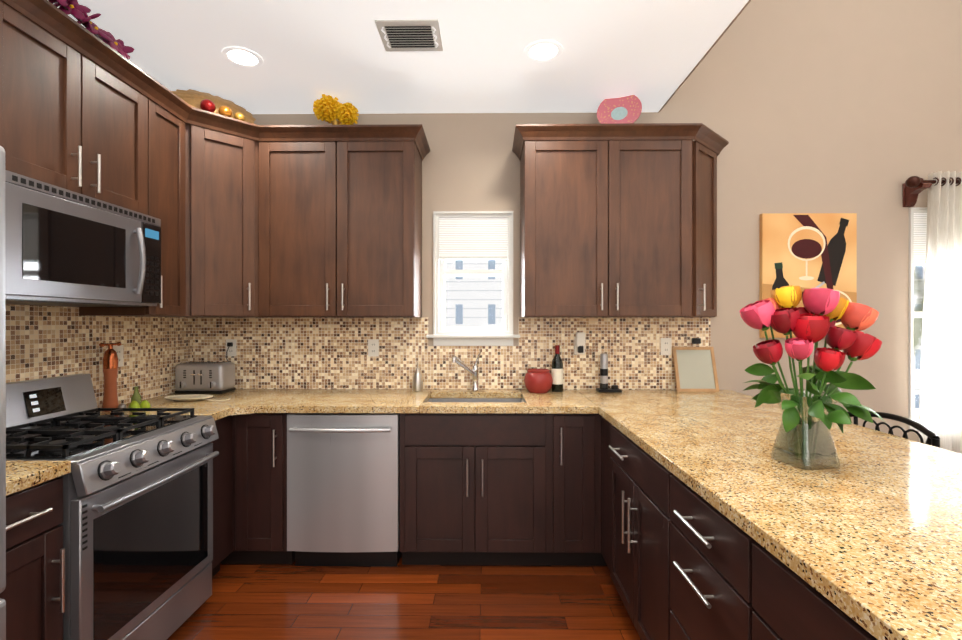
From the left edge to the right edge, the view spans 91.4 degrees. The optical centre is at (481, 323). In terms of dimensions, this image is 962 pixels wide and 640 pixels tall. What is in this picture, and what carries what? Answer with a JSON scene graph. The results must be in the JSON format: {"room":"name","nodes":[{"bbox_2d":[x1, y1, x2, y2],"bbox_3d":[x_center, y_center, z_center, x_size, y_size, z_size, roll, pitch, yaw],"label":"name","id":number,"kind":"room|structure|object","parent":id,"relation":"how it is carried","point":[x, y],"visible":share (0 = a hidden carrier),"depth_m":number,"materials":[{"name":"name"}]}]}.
{"room":"kitchen","nodes":[
{"label":"kitchen","id":0,"kind":"room"},
{"bbox_2d":[6,304,68,306],"bbox_3d":[-2.063,-0.788,0.893,0.150,4.300,4.600,0,0,1],"label":"wall","id":1,"kind":"structure","parent":0,"point":[36,305],"depth_m":2.09,"materials":[{"name":"beige paint"}]},
{"bbox_2d":[0,0,11,171],"bbox_3d":[-1.810,-0.778,1.202,0.349,0.660,0.805,0,0,1],"label":"upper cabinet","id":2,"kind":"object","parent":1,"relation":"attached to","point":[5,5],"depth_m":1.62,"materials":[{"name":"brown wood"}]},
{"bbox_2d":[12,0,139,212],"bbox_3d":[-1.803,-0.810,1.877,0.349,0.598,0.826,0,0,1],"label":"upper cabinet","id":3,"kind":"object","parent":1,"relation":"attached to","point":[76,116],"depth_m":1.86,"materials":[{"name":"brown wood"}]},
{"bbox_2d":[5,170,160,306],"bbox_3d":[-1.740,-0.293,1.915,0.456,0.427,0.746,0,0,1],"label":"microwave","id":4,"kind":"object","parent":3,"relation":"attached to","point":[65,247],"visible":1,"depth_m":1.81,"materials":[{"name":"silver metal"}]},
{"bbox_2d":[48,0,133,58],"bbox_3d":[-1.692,-1.279,1.804,0.208,0.205,0.831,0,0,1],"label":"garland","id":5,"kind":"object","parent":3,"relation":"on","point":[76,10],"visible":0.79,"depth_m":1.97,"materials":[{"name":"purple plant"}]},
{"bbox_2d":[6,305,192,407],"bbox_3d":[-1.971,0.183,2.194,0.008,0.524,2.000,0,0,1],"label":"tiled wall","id":6,"kind":"structure","parent":1,"relation":"attached to","point":[47,341],"depth_m":2.40,"materials":[{"name":"tile"}]},
{"bbox_2d":[79,84,191,317],"bbox_3d":[-1.764,-0.575,2.437,0.415,1.070,0.425,0,0,1],"label":"upper cabinet","id":7,"kind":"object","parent":1,"relation":"attached to","point":[165,125],"depth_m":2.44,"materials":[{"name":"brown wood"}]},
{"bbox_2d":[53,0,748,113],"bbox_3d":[-0.489,-2.178,0.875,3.300,1.520,4.900,0,0,1],"label":"ceiling","id":8,"kind":"structure","parent":0,"point":[649,54],"depth_m":2.44,"materials":[{"name":"paint"}]},
{"bbox_2d":[222,46,263,68],"bbox_3d":[-1.272,-1.415,2.504,0.200,0.010,0.200,0,0,1],"label":"recessed light","id":9,"kind":"object","parent":8,"relation":"in","point":[241,57],"visible":1,"depth_m":2.50,"materials":[{"name":"paint"}]},
{"bbox_2d":[374,19,442,51],"bbox_3d":[-0.349,-1.409,2.315,0.300,0.020,0.250,0,0,1],"label":"ceiling vent","id":10,"kind":"object","parent":8,"relation":"in","point":[408,35],"visible":1,"depth_m":2.29,"materials":[{"name":"white plastic"}]},
{"bbox_2d":[524,40,562,62],"bbox_3d":[0.323,-1.415,2.448,0.200,0.010,0.200,0,0,1],"label":"recessed light","id":11,"kind":"object","parent":8,"relation":"in","point":[545,50],"visible":1,"depth_m":2.44,"materials":[{"name":"paint"}]},
{"bbox_2d":[167,555,640,639],"bbox_3d":[0.996,1.403,0.864,6.270,0.080,4.900,0,0,1],"label":"floor","id":12,"kind":"structure","parent":0,"point":[399,601],"depth_m":2.27,"materials":[{"name":"brown wood"}]},
{"bbox_2d":[0,146,5,639],"bbox_3d":[-1.536,0.463,0.710,0.848,1.800,0.920,0,0,1],"label":"refrigerator","id":13,"kind":"object","parent":12,"relation":"on","point":[2,418],"visible":1,"depth_m":1.14,"materials":[{"name":"metal"}]},
{"bbox_2d":[0,477,64,639],"bbox_3d":[-1.673,0.925,1.376,0.618,0.874,0.319,0,0,1],"label":"base cabinet","id":14,"kind":"object","parent":12,"relation":"on","point":[32,594],"depth_m":1.44,"materials":[{"name":"brown wood"}]},
{"bbox_2d":[6,461,70,495],"bbox_3d":[-1.660,0.467,1.376,0.644,0.040,0.320,0,0,1],"label":"countertop","id":15,"kind":"structure","parent":14,"relation":"on","point":[20,475],"depth_m":1.44,"materials":[{"name":"beige stone"}]},
{"bbox_2d":[6,374,218,639],"bbox_3d":[-1.615,0.791,1.921,0.722,1.090,0.760,0,0,1],"label":"gas range","id":16,"kind":"object","parent":12,"relation":"on","point":[137,523],"visible":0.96,"depth_m":1.85,"materials":[{"name":"silver metal"}]},
{"bbox_2d":[211,415,232,576],"bbox_3d":[-1.672,0.923,2.449,0.598,0.874,0.283,0,0,1],"label":"base cabinet","id":17,"kind":"object","parent":12,"relation":"on","point":[222,463],"depth_m":2.50,"materials":[{"name":"brown wood"}]},
{"bbox_2d":[100,405,233,420],"bbox_3d":[-1.642,0.465,2.413,0.660,0.040,0.215,0,0,1],"label":"countertop","id":18,"kind":"structure","parent":17,"relation":"on","point":[217,412],"depth_m":2.43,"materials":[{"name":"beige stone"}]},
{"bbox_2d":[220,414,247,563],"bbox_3d":[-1.622,0.923,2.881,0.688,0.874,0.618,0,0,1],"label":"base cabinet","id":19,"kind":"object","parent":12,"relation":"on","point":[239,555],"depth_m":2.57,"materials":[{"name":"brown wood"}]},
{"bbox_2d":[248,413,294,563],"bbox_3d":[-1.206,0.923,2.876,0.275,0.874,0.618,0,0,1],"label":"base cabinet","id":20,"kind":"object","parent":12,"relation":"on","point":[267,432],"depth_m":2.58,"materials":[{"name":"brown wood"}]},
{"bbox_2d":[287,413,401,565],"bbox_3d":[-0.757,0.925,2.828,0.614,0.870,0.649,0,0,1],"label":"dishwasher","id":21,"kind":"object","parent":12,"relation":"on","point":[343,489],"visible":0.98,"depth_m":2.56,"materials":[{"name":"silver metal"}]},
{"bbox_2d":[524,413,595,565],"bbox_3d":[0.451,0.923,2.859,0.329,0.874,0.618,0,0,1],"label":"base cabinet","id":22,"kind":"object","parent":12,"relation":"on","point":[560,449],"depth_m":2.55,"materials":[{"name":"brown wood"}]},
{"bbox_2d":[596,414,606,565],"bbox_3d":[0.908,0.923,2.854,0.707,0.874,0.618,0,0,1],"label":"base cabinet","id":23,"kind":"object","parent":12,"relation":"on","point":[600,561],"depth_m":2.57,"materials":[{"name":"brown wood"}]},
{"bbox_2d":[126,389,779,414],"bbox_3d":[-0.153,0.465,2.810,3.629,0.040,0.729,0,0,1],"label":"countertop","id":24,"kind":"structure","parent":23,"relation":"on","point":[245,401],"depth_m":2.72,"materials":[{"name":"beige stone"}]},
{"bbox_2d":[99,342,120,411],"bbox_3d":[-1.898,0.270,2.403,0.068,0.349,0.132,0,0,1],"label":"pepper mill","id":25,"kind":"object","parent":24,"relation":"on","point":[110,372],"visible":0.9,"depth_m":2.38,"materials":[{"name":"brown wood"}]},
{"bbox_2d":[118,386,149,411],"bbox_3d":[-1.780,0.385,2.410,0.152,0.118,0.132,0,0,1],"label":"pears","id":26,"kind":"object","parent":24,"relation":"on","point":[136,401],"visible":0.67,"depth_m":2.40,"materials":[{"name":"green food"}]},
{"bbox_2d":[165,394,229,400],"bbox_3d":[-1.639,0.431,2.731,0.390,0.026,0.162,0,0,1],"label":"dish","id":27,"kind":"object","parent":24,"relation":"on","point":[193,397],"visible":1,"depth_m":2.75,"materials":[{"name":"beige ceramic"}]},
{"bbox_2d":[175,362,235,393],"bbox_3d":[-1.786,0.348,3.032,0.310,0.192,0.200,0,0,1],"label":"toaster","id":28,"kind":"object","parent":24,"relation":"on","point":[204,377],"visible":1,"depth_m":2.96,"materials":[{"name":"silver metal"}]},
{"bbox_2d":[412,362,422,391],"bbox_3d":[-0.420,0.346,3.093,0.072,0.195,0.082,0,0,1],"label":"soap dispenser","id":29,"kind":"object","parent":24,"relation":"on","point":[417,384],"visible":1,"depth_m":3.07,"materials":[{"name":"silver metal"}]},
{"bbox_2d":[452,351,481,390],"bbox_3d":[-0.092,0.311,3.047,0.192,0.265,0.167,0,0,1],"label":"faucet","id":30,"kind":"object","parent":24,"relation":"on","point":[474,371],"visible":1,"depth_m":3.08,"materials":[{"name":"silver metal"}]},
{"bbox_2d":[428,398,522,401],"bbox_3d":[-0.038,0.586,2.849,0.614,0.200,0.404,0,0,1],"label":"undermount sink","id":31,"kind":"object","parent":24,"relation":"in","point":[474,399],"visible":0.08,"depth_m":3.03,"materials":[{"name":"silver metal"}]},
{"bbox_2d":[524,369,552,392],"bbox_3d":[0.369,0.371,3.045,0.190,0.145,0.190,0,0,1],"label":"ceramic pot","id":32,"kind":"object","parent":24,"relation":"on","point":[538,380],"visible":1,"depth_m":2.97,"materials":[{"name":"ceramic"}]},
{"bbox_2d":[551,345,562,391],"bbox_3d":[0.496,0.292,3.073,0.078,0.303,0.078,0,0,1],"label":"wine bottle","id":33,"kind":"object","parent":24,"relation":"on","point":[557,371],"visible":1,"depth_m":3.04,"materials":[{"name":"black glass"}]},
{"bbox_2d":[596,353,621,391],"bbox_3d":[0.829,0.318,3.065,0.150,0.250,0.090,0,0,1],"label":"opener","id":34,"kind":"object","parent":24,"relation":"on","point":[604,373],"visible":1,"depth_m":3.04,"materials":[{"name":"silver plastic"}]},
{"bbox_2d":[672,347,718,391],"bbox_3d":[1.412,0.301,3.102,0.270,0.292,0.096,0,0,1],"label":"photo frame","id":35,"kind":"object","parent":24,"relation":"on","point":[695,370],"visible":0.96,"depth_m":3.10,"materials":[{"name":"brown wood"}]},
{"bbox_2d":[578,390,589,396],"bbox_3d":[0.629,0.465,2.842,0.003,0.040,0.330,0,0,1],"label":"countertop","id":36,"kind":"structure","parent":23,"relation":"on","point":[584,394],"depth_m":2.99,"materials":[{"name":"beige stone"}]},
{"bbox_2d":[605,420,656,639],"bbox_3d":[0.940,0.924,1.931,0.626,0.874,0.743,0,0,1],"label":"base cabinet","id":37,"kind":"object","parent":12,"relation":"on","point":[630,472],"depth_m":1.94,"materials":[{"name":"brown wood"}]},
{"bbox_2d":[657,462,740,639],"bbox_3d":[0.934,0.925,1.347,0.626,0.874,0.535,0,0,1],"label":"base cabinet","id":38,"kind":"object","parent":12,"relation":"on","point":[683,561],"depth_m":1.37,"materials":[{"name":"brown wood"}]},
{"bbox_2d":[741,530,876,639],"bbox_3d":[0.927,0.926,0.647,0.626,0.874,0.865,0,0,1],"label":"base cabinet","id":39,"kind":"object","parent":12,"relation":"on","point":[777,604],"depth_m":0.97,"materials":[{"name":"brown wood"}]},
{"bbox_2d":[594,401,961,639],"bbox_3d":[1.129,0.467,1.337,1.035,0.040,2.310,0,0,1],"label":"countertop","id":40,"kind":"structure","parent":39,"relation":"on","point":[866,535],"depth_m":1.18,"materials":[{"name":"beige stone"}]},
{"bbox_2d":[740,285,885,469],"bbox_3d":[1.039,0.161,1.478,0.412,0.570,0.341,0,0,1],"label":"vase","id":41,"kind":"object","parent":40,"relation":"on","point":[811,322],"visible":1,"depth_m":1.46,"materials":[{"name":"clear glass"}]},
{"bbox_2d":[848,411,939,447],"bbox_3d":[1.562,0.878,2.038,0.480,0.970,0.494,0,0,1],"label":"bar stool","id":42,"kind":"object","parent":12,"relation":"on","point":[933,438],"visible":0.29,"depth_m":1.96,"materials":[{"name":"metal"}]},
{"bbox_2d":[252,0,961,441],"bbox_3d":[1.021,-0.791,3.236,6.270,4.300,0.150,0,0,1],"label":"wall","id":43,"kind":"structure","parent":0,"point":[826,106],"depth_m":3.15,"materials":[{"name":"beige paint"}]},
{"bbox_2d":[113,345,122,366],"label":"wall outlets","id":44,"kind":"object","parent":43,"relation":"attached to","point":[119,349],"depth_m":2.54,"materials":[{"name":"white plastic"}]},
{"bbox_2d":[176,100,263,317],"bbox_3d":[-1.623,-0.607,2.856,0.687,1.134,0.663,0,0,1],"label":"upper cabinet","id":45,"kind":"object","parent":43,"relation":"attached to","point":[228,152],"depth_m":2.72,"materials":[{"name":"brown wood"}]},
{"bbox_2d":[172,89,255,123],"bbox_3d":[-1.599,-1.290,2.812,0.353,0.218,0.334,0,0,1],"label":"decorative bowl","id":46,"kind":"object","parent":45,"relation":"on","point":[209,102],"visible":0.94,"depth_m":2.75,"materials":[{"name":"beige wood"}]},
{"bbox_2d":[264,124,423,317],"bbox_3d":[-0.911,-0.607,2.974,1.015,1.134,0.412,0,0,1],"label":"upper cabinet","id":47,"kind":"object","parent":43,"relation":"attached to","point":[291,221],"depth_m":2.84,"materials":[{"name":"brown wood"}]},
{"bbox_2d":[313,94,358,124],"bbox_3d":[-0.911,-1.301,2.939,0.275,0.252,0.174,0,0,1],"label":"flowers","id":48,"kind":"object","parent":47,"relation":"on","point":[329,109],"visible":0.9,"depth_m":2.91,"materials":[{"name":"yellow plant"}]},
{"bbox_2d":[193,317,710,389],"bbox_3d":[-0.211,0.201,3.171,3.492,0.484,0.008,0,0,1],"label":"tile backsplash","id":49,"kind":"structure","parent":43,"relation":"attached to","point":[301,353],"depth_m":3.17,"materials":[{"name":"tile"}]},
{"bbox_2d":[226,339,235,360],"label":"wall outlets","id":50,"kind":"object","parent":49,"relation":"attached to","point":[230,343],"depth_m":3.18,"materials":[{"name":"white plastic"}]},
{"bbox_2d":[368,339,378,356],"label":"wall outlets","id":51,"kind":"object","parent":49,"relation":"attached to","point":[373,344],"depth_m":3.17,"materials":[{"name":"white plastic"}]},
{"bbox_2d":[574,332,584,353],"label":"wall outlets","id":52,"kind":"object","parent":49,"relation":"attached to","point":[579,345],"depth_m":3.11,"materials":[{"name":"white plastic"}]},
{"bbox_2d":[661,338,670,354],"label":"wall outlets","id":53,"kind":"object","parent":49,"relation":"attached to","point":[665,342],"depth_m":3.15,"materials":[{"name":"white plastic"}]},
{"bbox_2d":[692,338,700,343],"label":"wall outlets","id":54,"kind":"object","parent":49,"relation":"attached to","point":[694,340],"depth_m":3.11,"materials":[{"name":"black plastic"}]},
{"bbox_2d":[426,211,519,345],"bbox_3d":[-0.054,-0.303,3.226,0.628,0.904,0.195,0,0,1],"label":"kitchen window","id":55,"kind":"structure","parent":43,"relation":"in","point":[473,235],"depth_m":3.18,"materials":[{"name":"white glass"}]},
{"bbox_2d":[520,123,695,317],"bbox_3d":[0.762,-0.607,2.989,1.003,1.134,0.348,0,0,1],"label":"upper cabinet","id":56,"kind":"object","parent":43,"relation":"attached to","point":[618,220],"depth_m":2.82,"materials":[{"name":"brown wood"}]},
{"bbox_2d":[597,95,641,123],"bbox_3d":[0.853,-1.312,2.932,0.259,0.274,0.160,0,0,1],"label":"plate","id":57,"kind":"object","parent":56,"relation":"on","point":[625,109],"visible":0.81,"depth_m":2.93,"materials":[{"name":"pink ceramic"}]},
{"bbox_2d":[696,123,728,316],"bbox_3d":[1.363,-0.607,2.982,0.331,1.134,0.348,0,0,1],"label":"upper cabinet","id":58,"kind":"object","parent":43,"relation":"attached to","point":[709,144],"depth_m":2.95,"materials":[{"name":"brown wood"}]},
{"bbox_2d":[759,213,856,337],"bbox_3d":[2.175,-0.318,3.130,0.620,0.825,0.037,0,0,1],"label":"canvas painting","id":59,"kind":"object","parent":43,"relation":"attached to","point":[803,251],"visible":0.56,"depth_m":3.11,"materials":[{"name":"paint"}]},
{"bbox_2d":[909,207,926,430],"bbox_3d":[3.363,-0.029,3.190,1.049,1.487,0.195,0,0,1],"label":"living room window","id":60,"kind":"structure","parent":43,"relation":"in","point":[917,232],"depth_m":3.14,"materials":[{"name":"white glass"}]},
{"bbox_2d":[903,171,961,453],"bbox_3d":[3.374,0.182,3.066,1.240,2.315,0.145,0,0,1],"label":"curtain","id":61,"kind":"object","parent":43,"relation":"attached to","point":[940,407],"visible":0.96,"depth_m":3.03,"materials":[{"name":"white fabric"}]},
{"bbox_2d":[658,0,750,111],"bbox_3d":[1.167,-2.177,0.857,0.012,1.519,4.599,0,0,1],"label":"wall","id":62,"kind":"structure","parent":0,"point":[729,25],"depth_m":2.44,"materials":[{"name":"beige paint"}]},
{"label":"outside","id":63,"kind":"structure","parent":0,"visible":0},
{"bbox_2d":[445,260,502,325],"bbox_3d":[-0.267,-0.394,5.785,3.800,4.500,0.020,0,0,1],"label":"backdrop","id":64,"kind":"structure","parent":63,"point":[488,305],"depth_m":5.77,"materials":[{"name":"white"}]},
{"bbox_2d":[913,265,924,408],"bbox_3d":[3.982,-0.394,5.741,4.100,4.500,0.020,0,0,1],"label":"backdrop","id":65,"kind":"structure","parent":63,"point":[919,282],"depth_m":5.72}
]}

